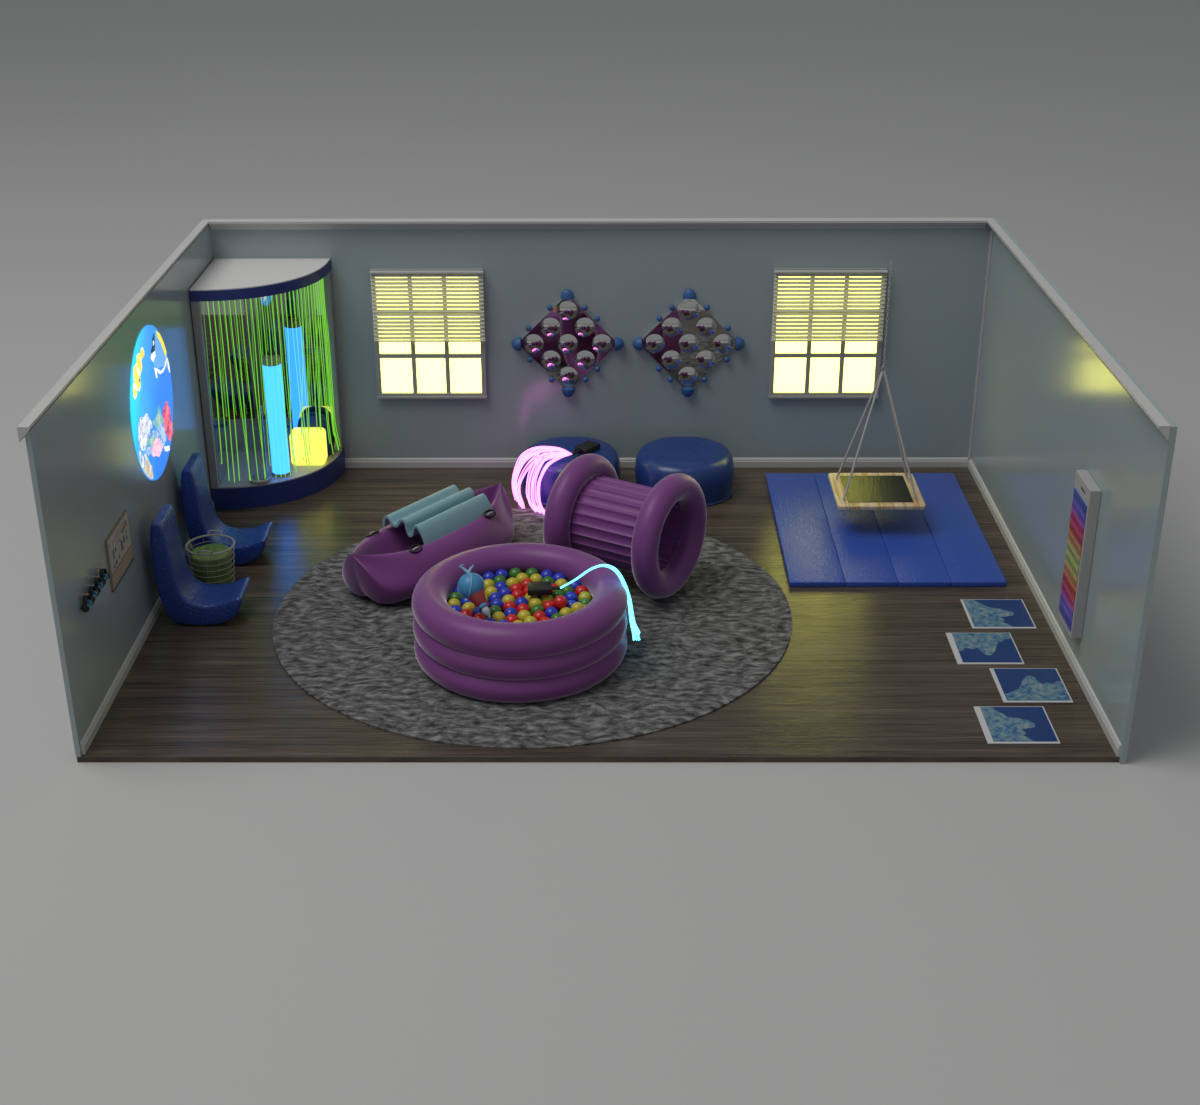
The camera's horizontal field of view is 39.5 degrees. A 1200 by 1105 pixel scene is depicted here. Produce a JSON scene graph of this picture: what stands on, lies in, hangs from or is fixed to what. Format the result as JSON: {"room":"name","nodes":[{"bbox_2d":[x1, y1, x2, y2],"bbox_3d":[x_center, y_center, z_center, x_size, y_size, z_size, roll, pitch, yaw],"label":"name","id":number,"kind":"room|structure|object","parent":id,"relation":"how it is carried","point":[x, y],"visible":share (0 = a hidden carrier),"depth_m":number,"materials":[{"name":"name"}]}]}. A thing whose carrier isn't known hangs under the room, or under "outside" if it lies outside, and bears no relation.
{"room":"sensory playroom","nodes":[
{"label":"sensory playroom","id":0,"kind":"room"},
{"bbox_2d":[25,225,213,756],"bbox_3d":[-3.689,-0.824,13.775,0.035,2.464,5.445,0,25,0],"label":"wall","id":1,"kind":"structure","parent":0,"point":[86,471],"depth_m":12.42,"materials":[{"name":"grey paint"}]},
{"bbox_2d":[79,593,93,611],"bbox_3d":[-3.642,0.342,11.834,0.074,0.129,0.122,0,25,0],"label":"headphones","id":2,"kind":"object","parent":1,"relation":"hanging from","point":[87,601],"visible":1,"depth_m":11.80,"materials":[{"name":"grey plastic"}]},
{"bbox_2d":[81,603,89,611],"bbox_3d":[-3.638,0.388,11.813,0.064,0.064,0.045,0,25,0],"label":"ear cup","id":3,"kind":"object","parent":2,"relation":"on","point":[85,607],"depth_m":11.79,"materials":[{"name":"black plastic"}]},
{"bbox_2d":[85,584,98,601],"bbox_3d":[-3.642,0.282,11.963,0.074,0.129,0.122,0,25,0],"label":"headphones","id":4,"kind":"object","parent":1,"relation":"hanging from","point":[93,592],"visible":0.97,"depth_m":11.94,"materials":[{"name":"grey"}]},
{"bbox_2d":[91,575,104,592],"bbox_3d":[-3.641,0.222,12.091,0.074,0.129,0.122,0,25,0],"label":"headphones","id":5,"kind":"object","parent":1,"relation":"hanging from","point":[99,584],"visible":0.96,"depth_m":12.07,"materials":[{"name":"grey"}]},
{"bbox_2d":[96,566,109,583],"bbox_3d":[-3.640,0.161,12.220,0.074,0.129,0.122,0,25,0],"label":"headphones","id":6,"kind":"object","parent":1,"relation":"hanging from","point":[104,575],"visible":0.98,"depth_m":12.19,"materials":[{"name":"grey plastic"}]},
{"bbox_2d":[17,219,209,441],"bbox_3d":[-3.707,-1.922,13.248,0.075,0.105,5.465,0,25,0],"label":"trim","id":7,"kind":"structure","parent":1,"relation":"attached to","point":[81,362],"depth_m":12.44,"materials":[{"name":"grey"}]},
{"bbox_2d":[105,510,133,591],"bbox_3d":[-3.666,-0.015,12.746,0.017,0.424,0.578,0,25,0],"label":"chart","id":8,"kind":"object","parent":1,"relation":"attached to","point":[118,545],"visible":1,"depth_m":12.71,"materials":[{"name":"brown"}]},
{"bbox_2d":[80,501,214,754],"bbox_3d":[-3.657,0.246,14.278,0.022,0.098,5.385,0,25,0],"label":"baseboard","id":9,"kind":"structure","parent":1,"relation":"attached to","point":[132,655],"depth_m":12.78,"materials":[{"name":"grey wood"}]},
{"bbox_2d":[130,325,172,480],"bbox_3d":[-3.663,-1.225,13.688,0.015,1.270,1.270,0,25,0],"label":"picture","id":10,"kind":"object","parent":1,"relation":"attached to","point":[151,395],"visible":1,"depth_m":13.65,"materials":[{"name":"blue"}]},
{"bbox_2d":[77,467,1119,761],"bbox_3d":[-0.008,0.309,14.292,7.381,0.044,5.445,0,25,0],"label":"floor","id":11,"kind":"structure","parent":0,"point":[863,674],"depth_m":12.76,"materials":[{"name":"brown wood"}]},
{"bbox_2d":[150,504,250,624],"bbox_3d":[-3.250,0.101,13.620,0.688,0.913,0.420,0,25,0],"label":"chair","id":12,"kind":"object","parent":11,"relation":"on","point":[187,600],"visible":1,"depth_m":13.56,"materials":[{"name":"blue plastic"}]},
{"bbox_2d":[185,530,234,582],"bbox_3d":[-3.299,0.089,14.211,0.418,0.432,0.424,0,25,0],"label":"wire basket","id":13,"kind":"object","parent":11,"relation":"on","point":[221,534],"visible":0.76,"depth_m":14.11,"materials":[{"name":"grey metal"}]},
{"bbox_2d":[191,543,232,583],"bbox_3d":[-3.300,0.123,14.232,0.347,0.344,0.345,0,25,0],"label":"folded blanket","id":14,"kind":"object","parent":13,"relation":"in","point":[215,547],"visible":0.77,"depth_m":14.11,"materials":[{"name":"green fabric"}]},
{"bbox_2d":[181,453,272,564],"bbox_3d":[-3.261,-0.379,14.642,0.688,0.913,0.420,0,25,0],"label":"chair","id":15,"kind":"object","parent":11,"relation":"on","point":[200,516],"visible":0.82,"depth_m":14.57,"materials":[{"name":"blue plastic"}]},
{"bbox_2d":[189,258,344,509],"bbox_3d":[-3.102,-1.596,15.798,1.100,2.135,1.055,0,25,0],"label":"booth","id":16,"kind":"object","parent":11,"relation":"on","point":[224,280],"visible":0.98,"depth_m":15.90,"materials":[{"name":"blue laminate"}]},
{"bbox_2d":[200,301,237,483],"bbox_3d":[-3.583,-1.639,15.743,0.004,1.794,0.870,0,25,0],"label":"wall mirror","id":17,"kind":"object","parent":16,"relation":"on","point":[222,469],"depth_m":15.80,"materials":[{"name":"grey mirror"}]},
{"bbox_2d":[244,403,270,484],"bbox_3d":[-3.223,-1.019,15.668,0.200,0.755,0.200,0,25,0],"label":"tube","id":18,"kind":"object","parent":16,"relation":"on","point":[254,424],"visible":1,"depth_m":15.60,"materials":[{"name":"clear plastic"}]},
{"bbox_2d":[207,279,341,481],"bbox_3d":[-2.959,-1.615,15.683,1.370,1.792,0.315,-22,33,-39],"label":"curtain","id":19,"kind":"object","parent":16,"relation":"hanging from","point":[329,365],"visible":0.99,"depth_m":15.58,"materials":[{"name":"green plastic"}]},
{"bbox_2d":[262,351,289,476],"bbox_3d":[-3.050,-1.304,15.732,0.172,1.215,0.172,0,25,0],"label":"tube","id":20,"kind":"object","parent":16,"relation":"on","point":[274,363],"visible":0.91,"depth_m":15.66,"materials":[{"name":"blue plastic"}]},
{"bbox_2d":[223,280,335,449],"bbox_3d":[-3.095,-1.823,16.133,0.968,1.794,0.004,0,25,0],"label":"wall mirror","id":21,"kind":"object","parent":16,"relation":"on","point":[309,385],"depth_m":16.08,"materials":[{"name":"grey mirror"}]},
{"bbox_2d":[289,427,327,464],"bbox_3d":[-2.822,-1.028,16.176,0.330,0.334,0.230,0,25,0],"label":"cube","id":22,"kind":"object","parent":16,"relation":"on","point":[318,443],"visible":0.91,"depth_m":16.08,"materials":[{"name":"yellow plastic"}]},
{"bbox_2d":[297,412,331,455],"bbox_3d":[-2.795,-1.161,16.340,0.337,0.435,0.173,0,25,0],"label":"cushion","id":23,"kind":"object","parent":16,"relation":"on","point":[312,415],"visible":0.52,"depth_m":16.24,"materials":[{"name":"blue fabric"}]},
{"bbox_2d":[273,508,791,748],"bbox_3d":[-0.550,0.486,13.839,4.260,0.022,4.260,-11,27,-21],"label":"round rug","id":24,"kind":"object","parent":11,"relation":"on","point":[703,646],"visible":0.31,"depth_m":13.05,"materials":[{"name":"grey carpet"}]},
{"bbox_2d":[342,483,513,603],"bbox_3d":[-1.465,-0.084,14.442,0.906,0.479,1.876,20,32,36],"label":"pod","id":25,"kind":"object","parent":24,"relation":"on","point":[386,567],"visible":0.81,"depth_m":14.00,"materials":[{"name":"purple fabric"}]},
{"bbox_2d":[383,485,491,543],"bbox_3d":[-1.395,-0.340,14.429,0.506,0.180,0.860,18,31,33],"label":"blanket","id":26,"kind":"object","parent":25,"relation":"on","point":[449,509],"visible":1,"depth_m":14.33,"materials":[{"name":"teal fabric"}]},
{"bbox_2d":[412,543,627,702],"bbox_3d":[-0.621,0.521,13.027,1.669,0.640,1.669,-15,29,-28],"label":"pit","id":27,"kind":"object","parent":24,"relation":"on","point":[570,654],"visible":0.77,"depth_m":12.46,"materials":[{"name":"purple plastic"}]},
{"bbox_2d":[448,598,460,606],"bbox_3d":[-1.130,0.410,12.932,0.111,0.111,0.111,0,25,0],"label":"ball","id":28,"kind":"object","parent":27,"relation":"on","point":[453,601],"visible":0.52,"depth_m":12.89,"materials":[{"name":"yellow plastic"}]},
{"bbox_2d":[449,592,462,600],"bbox_3d":[-1.126,0.363,13.033,0.111,0.111,0.111,0,25,0],"label":"ball","id":29,"kind":"object","parent":27,"relation":"on","point":[456,595],"visible":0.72,"depth_m":12.99,"materials":[{"name":"green plastic"}]},
{"bbox_2d":[460,609,473,616],"bbox_3d":[-1.020,0.484,12.774,0.111,0.111,0.111,0,25,0],"label":"ball","id":30,"kind":"object","parent":27,"relation":"on","point":[468,612],"visible":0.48,"depth_m":12.74,"materials":[{"name":"red plastic"}]},
{"bbox_2d":[462,602,475,611],"bbox_3d":[-1.011,0.437,12.875,0.111,0.111,0.111,0,25,0],"label":"ball","id":31,"kind":"object","parent":27,"relation":"on","point":[468,605],"visible":0.7,"depth_m":12.84,"materials":[{"name":"yellow plastic"}]},
{"bbox_2d":[457,564,490,617],"bbox_3d":[-0.949,0.286,12.595,0.256,0.349,0.244,0,25,0],"label":"spinner","id":32,"kind":"object","parent":27,"relation":"on","point":[470,586],"visible":1,"depth_m":12.54,"materials":[{"name":"blue plastic"}]},
{"bbox_2d":[482,572,495,579],"bbox_3d":[-0.889,0.208,13.360,0.111,0.111,0.111,0,25,0],"label":"ball","id":33,"kind":"object","parent":27,"relation":"on","point":[488,575],"visible":0.62,"depth_m":13.32,"materials":[{"name":"blue plastic"}]},
{"bbox_2d":[484,579,494,588],"bbox_3d":[-0.885,0.265,13.241,0.111,0.111,0.111,0,25,0],"label":"ball","id":34,"kind":"object","parent":27,"relation":"on","point":[488,582],"visible":0.56,"depth_m":13.20,"materials":[{"name":"yellow plastic"}]},
{"bbox_2d":[484,586,497,598],"bbox_3d":[-0.855,0.320,13.123,0.111,0.111,0.111,0,25,0],"label":"ball","id":35,"kind":"object","parent":27,"relation":"on","point":[490,589],"visible":0.66,"depth_m":13.08,"materials":[{"name":"yellow plastic"}]},
{"bbox_2d":[489,605,501,617],"bbox_3d":[-0.806,0.459,12.827,0.111,0.111,0.111,0,25,0],"label":"ball","id":36,"kind":"object","parent":27,"relation":"on","point":[495,608],"visible":0.56,"depth_m":12.79,"materials":[{"name":"green plastic"}]},
{"bbox_2d":[489,592,502,602],"bbox_3d":[-0.814,0.364,13.029,0.111,0.111,0.111,0,25,0],"label":"ball","id":37,"kind":"object","parent":27,"relation":"on","point":[495,595],"visible":0.69,"depth_m":12.99,"materials":[{"name":"blue plastic"}]},
{"bbox_2d":[490,599,503,609],"bbox_3d":[-0.798,0.411,12.928,0.111,0.111,0.111,0,25,0],"label":"ball","id":38,"kind":"object","parent":27,"relation":"on","point":[499,602],"visible":0.7,"depth_m":12.89,"materials":[{"name":"blue plastic"}]},
{"bbox_2d":[492,611,505,621],"bbox_3d":[-0.772,0.504,12.731,0.111,0.111,0.111,0,25,0],"label":"ball","id":39,"kind":"object","parent":27,"relation":"on","point":[497,616],"visible":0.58,"depth_m":12.69,"materials":[{"name":"yellow plastic"}]},
{"bbox_2d":[493,575,506,583],"bbox_3d":[-0.797,0.235,13.303,0.111,0.111,0.111,0,25,0],"label":"ball","id":40,"kind":"object","parent":27,"relation":"on","point":[498,578],"visible":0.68,"depth_m":13.26,"materials":[{"name":"green plastic"}]},
{"bbox_2d":[494,581,507,591],"bbox_3d":[-0.782,0.282,13.203,0.111,0.111,0.111,0,25,0],"label":"ball","id":41,"kind":"object","parent":27,"relation":"on","point":[500,584],"visible":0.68,"depth_m":13.16,"materials":[{"name":"blue plastic"}]},
{"bbox_2d":[495,569,508,579],"bbox_3d":[-0.788,0.188,13.403,0.111,0.111,0.111,0,25,0],"label":"ball","id":42,"kind":"object","parent":27,"relation":"on","point":[502,572],"visible":0.7,"depth_m":13.37,"materials":[{"name":"blue plastic"}]},
{"bbox_2d":[498,587,511,596],"bbox_3d":[-0.745,0.327,13.107,0.111,0.111,0.111,0,25,0],"label":"ball","id":43,"kind":"object","parent":27,"relation":"on","point":[503,591],"visible":0.64,"depth_m":13.07,"materials":[{"name":"blue plastic"}]},
{"bbox_2d":[502,594,514,602],"bbox_3d":[-0.711,0.382,12.991,0.111,0.111,0.111,0,25,0],"label":"ball","id":44,"kind":"object","parent":27,"relation":"on","point":[508,597],"visible":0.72,"depth_m":12.95,"materials":[{"name":"yellow plastic"}]},
{"bbox_2d":[503,601,516,610],"bbox_3d":[-0.695,0.429,12.891,0.111,0.111,0.111,0,25,0],"label":"ball","id":45,"kind":"object","parent":27,"relation":"on","point":[508,604],"visible":0.63,"depth_m":12.85,"materials":[{"name":"red plastic"}]},
{"bbox_2d":[504,607,517,616],"bbox_3d":[-0.682,0.475,12.791,0.111,0.111,0.111,0,25,0],"label":"ball","id":46,"kind":"object","parent":27,"relation":"on","point":[510,610],"visible":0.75,"depth_m":12.75,"materials":[{"name":"blue plastic"}]},
{"bbox_2d":[505,614,518,621],"bbox_3d":[-0.667,0.522,12.691,0.111,0.111,0.111,0,25,0],"label":"ball","id":47,"kind":"object","parent":27,"relation":"on","point":[511,617],"visible":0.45,"depth_m":12.65,"materials":[{"name":"red plastic"}]},
{"bbox_2d":[506,577,518,588],"bbox_3d":[-0.694,0.252,13.265,0.111,0.111,0.111,0,25,0],"label":"ball","id":48,"kind":"object","parent":27,"relation":"on","point":[512,580],"visible":0.64,"depth_m":13.23,"materials":[{"name":"yellow plastic"}]},
{"bbox_2d":[509,568,521,577],"bbox_3d":[-0.679,0.177,13.425,0.111,0.111,0.111,0,25,0],"label":"ball","id":49,"kind":"object","parent":27,"relation":"on","point":[513,572],"visible":0.69,"depth_m":13.38,"materials":[{"name":"green plastic"}]},
{"bbox_2d":[510,583,522,591],"bbox_3d":[-0.658,0.297,13.170,0.111,0.111,0.111,0,25,0],"label":"ball","id":50,"kind":"object","parent":27,"relation":"on","point":[516,586],"visible":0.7,"depth_m":13.13,"materials":[{"name":"red plastic"}]},
{"bbox_2d":[511,590,524,599],"bbox_3d":[-0.642,0.345,13.069,0.111,0.111,0.111,0,25,0],"label":"ball","id":51,"kind":"object","parent":27,"relation":"on","point":[516,593],"visible":0.62,"depth_m":13.03,"materials":[{"name":"red plastic"}]},
{"bbox_2d":[515,597,528,605],"bbox_3d":[-0.608,0.399,12.953,0.111,0.111,0.111,0,25,0],"label":"ball","id":52,"kind":"object","parent":27,"relation":"on","point":[519,600],"visible":0.65,"depth_m":12.91,"materials":[{"name":"blue plastic"}]},
{"bbox_2d":[516,573,528,583],"bbox_3d":[-0.620,0.217,13.341,0.111,0.111,0.111,0,25,0],"label":"ball","id":53,"kind":"object","parent":27,"relation":"on","point":[521,576],"visible":0.67,"depth_m":13.30,"materials":[{"name":"yellow plastic"}]},
{"bbox_2d":[516,603,529,612],"bbox_3d":[-0.591,0.446,12.853,0.111,0.111,0.111,0,25,0],"label":"ball","id":54,"kind":"object","parent":27,"relation":"on","point":[522,606],"visible":0.67,"depth_m":12.82,"materials":[{"name":"red plastic"}]},
{"bbox_2d":[517,610,530,620],"bbox_3d":[-0.578,0.493,12.753,0.111,0.111,0.111,0,25,0],"label":"ball","id":55,"kind":"object","parent":27,"relation":"on","point":[522,614],"visible":0.57,"depth_m":12.71,"materials":[{"name":"yellow plastic"}]},
{"bbox_2d":[526,568,538,577],"bbox_3d":[-0.546,0.178,13.423,0.111,0.111,0.111,0,25,0],"label":"ball","id":56,"kind":"object","parent":27,"relation":"on","point":[530,571],"visible":0.62,"depth_m":13.38,"materials":[{"name":"green plastic"}]},
{"bbox_2d":[529,598,542,609],"bbox_3d":[-0.498,0.406,12.937,0.111,0.111,0.111,0,25,0],"label":"ball","id":57,"kind":"object","parent":27,"relation":"on","point":[533,601],"visible":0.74,"depth_m":12.90,"materials":[{"name":"yellow plastic"}]},
{"bbox_2d":[529,573,542,581],"bbox_3d":[-0.510,0.223,13.328,0.111,0.111,0.111,0,25,0],"label":"ball","id":58,"kind":"object","parent":27,"relation":"on","point":[535,577],"visible":0.59,"depth_m":13.29,"materials":[{"name":"yellow plastic"}]},
{"bbox_2d":[530,604,544,615],"bbox_3d":[-0.481,0.453,12.838,0.111,0.111,0.111,0,25,0],"label":"ball","id":59,"kind":"object","parent":27,"relation":"on","point":[536,607],"visible":0.7,"depth_m":12.80,"materials":[{"name":"green plastic"}]},
{"bbox_2d":[533,610,546,620],"bbox_3d":[-0.461,0.498,12.742,0.111,0.111,0.111,0,25,0],"label":"ball","id":60,"kind":"object","parent":27,"relation":"on","point":[539,614],"visible":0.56,"depth_m":12.70,"materials":[{"name":"red plastic"}]},
{"bbox_2d":[540,570,553,577],"bbox_3d":[-0.425,0.192,13.393,0.111,0.111,0.111,0,25,0],"label":"ball","id":61,"kind":"object","parent":27,"relation":"on","point":[545,573],"visible":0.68,"depth_m":13.35,"materials":[{"name":"blue plastic"}]},
{"bbox_2d":[540,595,553,602],"bbox_3d":[-0.412,0.377,13.000,0.111,0.111,0.111,0,25,0],"label":"ball","id":62,"kind":"object","parent":27,"relation":"on","point":[543,598],"visible":0.62,"depth_m":12.96,"materials":[{"name":"yellow plastic"}]},
{"bbox_2d":[542,600,553,609],"bbox_3d":[-0.392,0.423,12.900,0.111,0.111,0.111,0,25,0],"label":"ball","id":63,"kind":"object","parent":27,"relation":"on","point":[548,603],"visible":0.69,"depth_m":12.86,"materials":[{"name":"red plastic"}]},
{"bbox_2d":[545,607,558,617],"bbox_3d":[-0.371,0.470,12.801,0.111,0.111,0.111,0,25,0],"label":"ball","id":64,"kind":"object","parent":27,"relation":"on","point":[549,611],"visible":0.59,"depth_m":12.76,"materials":[{"name":"blue plastic"}]},
{"bbox_2d":[552,572,565,581],"bbox_3d":[-0.327,0.215,13.344,0.111,0.111,0.111,0,25,0],"label":"ball","id":65,"kind":"object","parent":27,"relation":"on","point":[556,576],"visible":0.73,"depth_m":13.30,"materials":[{"name":"blue plastic"}]},
{"bbox_2d":[553,595,567,609],"bbox_3d":[-0.304,0.385,12.843,0.111,0.111,0.111,0,25,0],"label":"ball","id":66,"kind":"object","parent":27,"relation":"on","point":[560,601],"visible":1,"depth_m":12.80,"materials":[{"name":"red plastic"}]},
{"bbox_2d":[555,578,567,589],"bbox_3d":[-0.306,0.261,13.246,0.111,0.111,0.111,0,25,0],"label":"ball","id":67,"kind":"object","parent":27,"relation":"on","point":[560,582],"visible":0.51,"depth_m":13.20,"materials":[{"name":"yellow plastic"}]},
{"bbox_2d":[559,607,570,615],"bbox_3d":[-0.260,0.474,12.791,0.111,0.111,0.111,0,25,0],"label":"ball","id":68,"kind":"object","parent":27,"relation":"on","point":[564,611],"visible":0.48,"depth_m":12.75,"materials":[{"name":"yellow plastic"}]},
{"bbox_2d":[561,585,573,594],"bbox_3d":[-0.256,0.310,13.140,0.111,0.111,0.111,0,25,0],"label":"ball","id":69,"kind":"object","parent":27,"relation":"on","point":[568,588],"visible":0.53,"depth_m":13.10,"materials":[{"name":"green plastic"}]},
{"bbox_2d":[564,591,577,601],"bbox_3d":[-0.227,0.359,13.036,0.111,0.111,0.111,0,25,0],"label":"ball","id":70,"kind":"object","parent":27,"relation":"on","point":[570,595],"visible":0.52,"depth_m":13.00,"materials":[{"name":"blue plastic"}]},
{"bbox_2d":[570,602,583,612],"bbox_3d":[-0.170,0.434,12.732,0.111,0.111,0.111,0,25,0],"label":"ball","id":71,"kind":"object","parent":27,"relation":"on","point":[576,606],"visible":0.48,"depth_m":12.70,"materials":[{"name":"yellow plastic"}]},
{"bbox_2d":[575,585,587,595],"bbox_3d":[-0.145,0.313,13.134,0.111,0.111,0.111,0,25,0],"label":"ball","id":72,"kind":"object","parent":27,"relation":"on","point":[581,588],"visible":0.65,"depth_m":13.10,"materials":[{"name":"red plastic"}]},
{"bbox_2d":[527,564,639,640],"bbox_3d":[-0.126,0.387,13.017,0.885,0.639,0.162,0,25,0],"label":"lamp","id":73,"kind":"object","parent":27,"relation":"attached to","point":[543,587],"visible":1,"depth_m":12.95,"materials":[{"name":"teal plastic"}]},
{"bbox_2d":[578,591,591,600],"bbox_3d":[-0.117,0.359,13.036,0.111,0.111,0.111,0,25,0],"label":"ball","id":74,"kind":"object","parent":27,"relation":"on","point":[584,594],"visible":0.63,"depth_m":13.00,"materials":[{"name":"yellow plastic"}]},
{"bbox_2d":[543,454,706,597],"bbox_3d":[0.215,-0.230,14.078,1.079,1.052,1.067,14,29,28],"label":"tunnel","id":75,"kind":"object","parent":24,"relation":"on","point":[656,533],"visible":0.91,"depth_m":13.86,"materials":[{"name":"purple plastic"}]},
{"bbox_2d":[521,436,619,504],"bbox_3d":[-0.282,-0.805,16.131,0.979,0.405,0.979,0,25,0],"label":"pouf","id":76,"kind":"object","parent":11,"relation":"on","point":[606,450],"visible":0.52,"depth_m":15.93,"materials":[{"name":"blue"}]},
{"bbox_2d":[512,440,599,513],"bbox_3d":[-0.436,-0.792,15.892,0.491,0.586,0.909,15,29,29],"label":"lamp","id":77,"kind":"object","parent":76,"relation":"on","point":[586,447],"visible":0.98,"depth_m":15.64,"materials":[{"name":"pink plastic"}]},
{"bbox_2d":[635,436,733,505],"bbox_3d":[0.815,-0.806,16.126,0.979,0.405,0.979,0,25,0],"label":"pouf","id":78,"kind":"object","parent":11,"relation":"on","point":[709,462],"visible":0.81,"depth_m":15.85,"materials":[{"name":"blue leather"}]},
{"bbox_2d":[765,473,1006,586],"bbox_3d":[2.546,-0.244,15.339,1.848,0.048,2.430,0,25,0],"label":"mat","id":79,"kind":"object","parent":11,"relation":"on","point":[941,544],"visible":0.77,"depth_m":15.01,"materials":[{"name":"blue plastic"}]},
{"bbox_2d":[946,633,1023,664],"bbox_3d":[3.049,0.760,13.250,0.520,0.009,0.520,0,25,0],"label":"picture","id":80,"kind":"object","parent":11,"relation":"on","point":[967,648],"visible":1,"depth_m":13.22,"materials":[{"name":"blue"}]},
{"bbox_2d":[960,599,1036,628],"bbox_3d":[3.285,0.506,13.789,0.520,0.009,0.520,0,25,0],"label":"picture","id":81,"kind":"object","parent":11,"relation":"on","point":[981,613],"visible":1,"depth_m":13.77,"materials":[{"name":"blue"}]},
{"bbox_2d":[974,706,1059,743],"bbox_3d":[3.038,1.257,12.192,0.520,0.009,0.520,0,25,0],"label":"picture","id":82,"kind":"object","parent":11,"relation":"on","point":[999,724],"visible":1,"depth_m":12.18,"materials":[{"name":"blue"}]},
{"bbox_2d":[989,668,1072,702],"bbox_3d":[3.278,1.010,12.717,0.520,0.009,0.520,0,25,0],"label":"picture","id":83,"kind":"object","parent":11,"relation":"on","point":[1014,685],"visible":1,"depth_m":12.70,"materials":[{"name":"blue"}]},
{"bbox_2d":[210,224,991,459],"bbox_3d":[-0.003,-1.980,16.210,7.386,2.464,0.035,0,25,0],"label":"wall","id":84,"kind":"structure","parent":0,"point":[628,279],"depth_m":16.11,"materials":[{"name":"grey paint"}]},
{"bbox_2d":[370,268,486,398],"bbox_3d":[-1.646,-2.100,16.110,1.080,1.293,0.057,0,25,0],"label":"window","id":85,"kind":"structure","parent":84,"relation":"in","point":[404,370],"depth_m":16.25,"materials":[{"name":"white glass"}]},
{"bbox_2d":[369,271,485,341],"bbox_3d":[-1.640,-2.346,15.945,1.075,0.692,0.053,0,25,0],"label":"window blind","id":86,"kind":"object","parent":85,"relation":"attached to","point":[461,302],"visible":1,"depth_m":15.96,"materials":[{"name":"grey"}]},
{"bbox_2d":[512,289,623,396],"bbox_3d":[-0.311,-2.014,16.126,1.086,1.086,0.132,0,25,0],"label":"mirror","id":87,"kind":"object","parent":84,"relation":"attached to","point":[567,342],"visible":1,"depth_m":16.12,"materials":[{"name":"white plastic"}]},
{"bbox_2d":[208,218,986,229],"bbox_3d":[-0.024,-3.072,15.661,7.270,0.095,0.120,0,25,0],"label":"trim","id":88,"kind":"structure","parent":84,"relation":"attached to","point":[433,223],"depth_m":15.64,"materials":[{"name":"grey"}]},
{"bbox_2d":[345,457,967,467],"bbox_3d":[0.018,-0.897,16.688,7.306,0.098,0.022,0,25,0],"label":"baseboard","id":89,"kind":"structure","parent":84,"relation":"attached to","point":[861,461],"depth_m":16.68,"materials":[{"name":"grey wood"}]},
{"bbox_2d":[633,289,744,396],"bbox_3d":[0.857,-2.015,16.121,1.086,1.086,0.132,0,25,0],"label":"mirror","id":90,"kind":"object","parent":84,"relation":"attached to","point":[689,341],"visible":1,"depth_m":16.11,"materials":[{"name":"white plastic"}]},
{"bbox_2d":[768,268,886,398],"bbox_3d":[2.184,-2.103,16.092,1.080,1.293,0.057,0,25,0],"label":"window","id":91,"kind":"structure","parent":84,"relation":"in","point":[797,370],"depth_m":16.21,"materials":[{"name":"glass"}]},
{"bbox_2d":[771,270,887,341],"bbox_3d":[2.183,-2.348,15.927,1.070,0.692,0.053,0,25,0],"label":"window blind","id":92,"kind":"object","parent":91,"relation":"attached to","point":[783,278],"visible":1,"depth_m":15.94,"materials":[{"name":"grey"}]},
{"bbox_2d":[828,261,925,509],"bbox_3d":[2.522,-1.524,14.838,0.788,2.187,0.790,0,25,0],"label":"swing","id":93,"kind":"object","parent":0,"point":[851,491],"visible":1,"depth_m":15.14,"materials":[{"name":"brown wood"}]},
{"bbox_2d":[971,219,1177,763],"bbox_3d":[3.701,-0.819,13.733,0.041,2.542,5.467,0,25,0],"label":"wall","id":94,"kind":"structure","parent":0,"point":[1048,409],"depth_m":13.03,"materials":[{"name":"grey paint"}]},
{"bbox_2d":[968,230,992,457],"bbox_3d":[3.679,-1.984,16.156,0.020,2.300,0.029,0,25,0],"label":"trim","id":95,"kind":"structure","parent":94,"relation":"attached to","point":[991,231],"depth_m":16.12,"materials":[{"name":"grey"}]},
{"bbox_2d":[968,458,1121,756],"bbox_3d":[3.673,0.248,14.231,0.022,0.098,5.415,0,25,0],"label":"baseboard","id":96,"kind":"structure","parent":94,"relation":"attached to","point":[1079,674],"depth_m":13.57,"materials":[{"name":"grey wood"}]},
{"bbox_2d":[985,218,1170,440],"bbox_3d":[3.638,-1.927,13.214,0.075,0.105,5.465,0,25,0],"label":"trim","id":97,"kind":"structure","parent":94,"relation":"attached to","point":[1141,400],"depth_m":12.42,"materials":[{"name":"grey"}]},
{"bbox_2d":[1058,470,1101,638],"bbox_3d":[3.631,0.017,12.672,0.088,1.225,0.410,0,25,0],"label":"wall panel","id":98,"kind":"object","parent":94,"relation":"attached to","point":[1086,494],"visible":1,"depth_m":12.57,"materials":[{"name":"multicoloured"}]},
{"label":"outside","id":99,"kind":"structure","parent":0,"visible":0},
{"bbox_2d":[0,0,1199,1104],"bbox_3d":[0.299,-32.438,84.287,300.000,0.255,280.000,0,25,0],"label":"ground","id":100,"kind":"structure","parent":99,"point":[172,933],"depth_m":11.58,"materials":[{"name":"grey"}]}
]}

